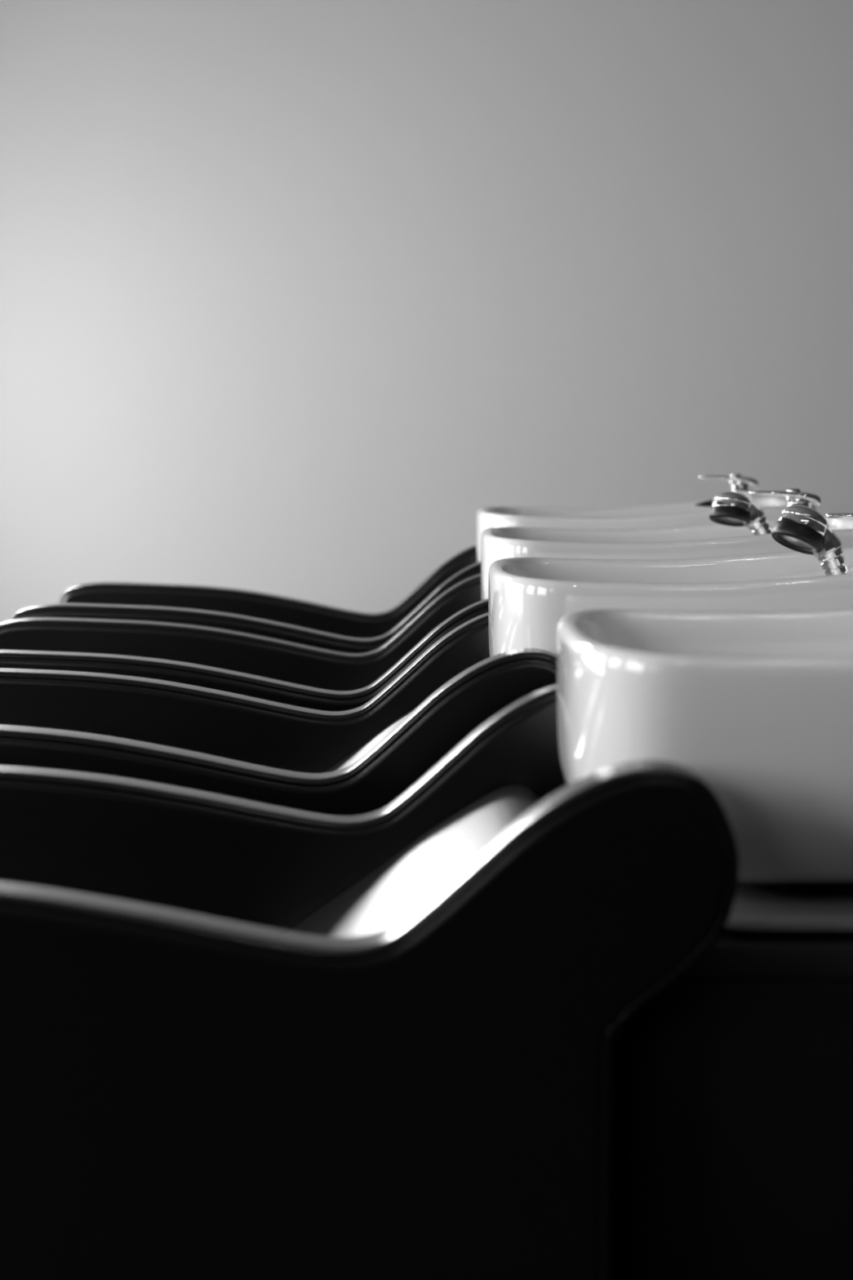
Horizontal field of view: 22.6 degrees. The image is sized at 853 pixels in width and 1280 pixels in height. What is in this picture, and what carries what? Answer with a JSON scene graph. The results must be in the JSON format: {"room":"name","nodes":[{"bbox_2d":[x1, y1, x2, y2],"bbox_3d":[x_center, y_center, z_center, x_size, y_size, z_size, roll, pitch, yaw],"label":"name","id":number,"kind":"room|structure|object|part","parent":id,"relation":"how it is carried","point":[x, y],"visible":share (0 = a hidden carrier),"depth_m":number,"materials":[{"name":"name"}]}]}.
{"room":"salon","nodes":[
{"label":"salon","id":0,"kind":"room"},
{"bbox_2d":[0,0,852,623],"bbox_3d":[0.700,-1.018,6.129,5.400,2.800,0.200,0,6,0],"label":"wall","id":1,"kind":"structure","parent":0,"point":[294,294],"depth_m":6.03,"materials":[{"name":"paint"}]},
{"bbox_3d":[0.700,0.900,1.548,5.400,0.100,9.700,0,6,0],"label":"floor","id":2,"kind":"structure","parent":0,"visible":0},
{"bbox_2d":[0,573,488,711],"bbox_3d":[-0.339,0.246,4.006,1.105,0.708,0.674,0,6,0],"label":"chair","id":3,"kind":"object","parent":2,"relation":"on","point":[260,667],"visible":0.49,"depth_m":4.26,"materials":[{"name":"black leather"}]},
{"bbox_2d":[9,545,480,653],"bbox_3d":[-0.324,0.159,4.801,1.105,0.723,0.674,0,6,0],"label":"chair","id":4,"kind":"object","parent":2,"relation":"on","point":[291,620],"visible":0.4,"depth_m":5.05,"materials":[{"name":"black leather"}]},
{"bbox_2d":[0,612,557,815],"bbox_3d":[-0.342,0.335,3.127,1.105,0.708,0.674,0,6,0],"label":"chair","id":5,"kind":"object","parent":2,"relation":"on","point":[359,760],"visible":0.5,"depth_m":3.37,"materials":[{"name":"black leather"}]},
{"bbox_3d":[-0.342,0.294,3.432,1.105,0.688,0.060,0,6,0],"label":"panel","id":6,"kind":"part","parent":5,"relation":"part of","materials":[{"name":"black leather"}]},
{"bbox_2d":[324,705,418,773],"bbox_3d":[-0.092,0.224,3.116,0.345,0.263,0.552,0,6,0],"label":"cushion","id":7,"kind":"object","parent":5,"relation":"on","point":[348,737],"depth_m":3.39,"materials":[{"name":"black leather"}]},
{"bbox_2d":[0,683,739,1279],"bbox_3d":[-0.281,0.428,2.254,1.105,0.696,0.674,0,6,-2],"label":"chair","id":8,"kind":"object","parent":2,"relation":"on","point":[240,1038],"visible":0.94,"depth_m":1.92,"materials":[{"name":"black leather"}]},
{"bbox_3d":[-0.291,0.388,2.558,1.105,0.676,0.060,0,6,-2],"label":"panel","id":9,"kind":"part","parent":8,"relation":"part of","materials":[{"name":"black leather"}]},
{"bbox_2d":[288,785,541,937],"bbox_3d":[-0.031,0.319,2.251,0.345,0.259,0.552,0,6,-2],"label":"cushion","id":10,"kind":"object","parent":8,"relation":"on","point":[362,877],"depth_m":2.49,"materials":[{"name":"leather"}]},
{"bbox_2d":[475,497,816,562],"bbox_3d":[0.472,0.103,4.794,0.720,0.834,0.526,0,6,0],"label":"basin","id":11,"kind":"object","parent":2,"relation":"on","point":[686,513],"visible":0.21,"depth_m":4.54,"materials":[{"name":"white ceramic"}]},
{"bbox_2d":[694,473,758,506],"bbox_3d":[0.671,-0.323,4.772,0.141,0.099,0.060,0,6,0],"label":"mixer tap","id":12,"kind":"object","parent":11,"relation":"on","point":[743,485],"visible":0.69,"depth_m":4.75,"materials":[{"name":"silver metal"}]},
{"bbox_3d":[0.643,-0.309,4.773,0.085,0.024,0.022,0,6,0],"label":"spout","id":13,"kind":"part","parent":12,"relation":"part of","materials":[{"name":"silver metal"}]},
{"bbox_3d":[0.674,-0.354,4.769,0.133,0.029,0.038,0,6,0],"label":"lever","id":14,"kind":"part","parent":12,"relation":"part of","materials":[{"name":"silver metal"}]},
{"bbox_3d":[0.694,-0.353,4.769,0.032,0.022,0.016,0,6,0],"label":"lever stem","id":15,"kind":"part","parent":12,"relation":"part of","materials":[{"name":"silver metal"}]},
{"bbox_2d":[480,515,852,599],"bbox_3d":[0.462,0.189,3.999,0.720,0.824,0.526,0,6,0],"label":"basin","id":16,"kind":"object","parent":2,"relation":"on","point":[710,540],"visible":0.21,"depth_m":3.72,"materials":[{"name":"white ceramic"}]},
{"bbox_2d":[709,491,772,534],"bbox_3d":[0.579,-0.223,3.932,0.122,0.103,0.078,-2,6,-21],"label":"shower","id":17,"kind":"object","parent":16,"relation":"on","point":[732,508],"visible":0.84,"depth_m":3.91,"materials":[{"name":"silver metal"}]},
{"bbox_3d":[0.558,-0.222,3.922,0.059,0.016,0.058,2,6,0],"label":"spray plate","id":18,"kind":"part","parent":17,"relation":"part of","materials":[{"name":"grey plastic"}]},
{"bbox_3d":[0.618,-0.201,3.930,0.056,0.060,0.039,2,6,0],"label":"handle","id":19,"kind":"part","parent":17,"relation":"part of","materials":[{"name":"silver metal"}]},
{"bbox_2d":[748,488,821,508],"bbox_3d":[0.667,-0.233,3.977,0.133,0.099,0.060,0,6,0],"label":"mixer tap","id":20,"kind":"object","parent":16,"relation":"on","point":[805,499],"visible":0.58,"depth_m":3.96,"materials":[{"name":"silver metal"}]},
{"bbox_3d":[0.687,-0.263,3.974,0.032,0.022,0.016,0,6,0],"label":"lever stem","id":21,"kind":"part","parent":20,"relation":"part of","materials":[{"name":"silver metal"}]},
{"bbox_2d":[488,546,852,657],"bbox_3d":[0.451,0.280,3.122,0.720,0.818,0.526,0,6,0],"label":"basin","id":22,"kind":"object","parent":2,"relation":"on","point":[528,597],"visible":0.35,"depth_m":2.85,"materials":[{"name":"white ceramic"}]},
{"bbox_2d":[771,505,848,575],"bbox_3d":[0.546,-0.135,3.053,0.108,0.116,0.076,-3,6,-26],"label":"shower","id":23,"kind":"object","parent":22,"relation":"on","point":[802,529],"visible":0.94,"depth_m":3.03,"materials":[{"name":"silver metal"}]},
{"bbox_3d":[0.528,-0.141,3.044,0.059,0.016,0.058,15,6,-1],"label":"spray plate","id":24,"kind":"part","parent":23,"relation":"part of","materials":[{"name":"grey"}]},
{"bbox_3d":[0.581,-0.106,3.054,0.049,0.058,0.039,-1,6,-14],"label":"handle","id":25,"kind":"part","parent":23,"relation":"part of","materials":[{"name":"silver metal"}]},
{"bbox_2d":[825,512,852,519],"bbox_3d":[0.646,-0.139,3.100,0.133,0.099,0.060,0,6,0],"label":"mixer tap","id":26,"kind":"object","parent":22,"relation":"on","point":[829,515],"visible":1,"depth_m":3.08,"materials":[{"name":"silver metal"}]},
{"bbox_2d":[556,608,852,1279],"bbox_3d":[0.500,0.370,2.258,0.720,0.812,0.526,0,6,0],"label":"basin","id":27,"kind":"object","parent":2,"relation":"on","point":[732,1100],"visible":0.67,"depth_m":2.00,"materials":[{"name":"white ceramic"}]},
{"bbox_3d":[0.500,0.096,2.231,0.720,0.261,0.516,0,6,0],"label":"bowl","id":28,"kind":"part","parent":27,"relation":"part of","materials":[{"name":"white ceramic"}]},
{"bbox_3d":[0.517,0.243,2.246,0.585,0.011,0.496,0,6,0],"label":"mounting plate","id":29,"kind":"part","parent":27,"relation":"part of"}
]}

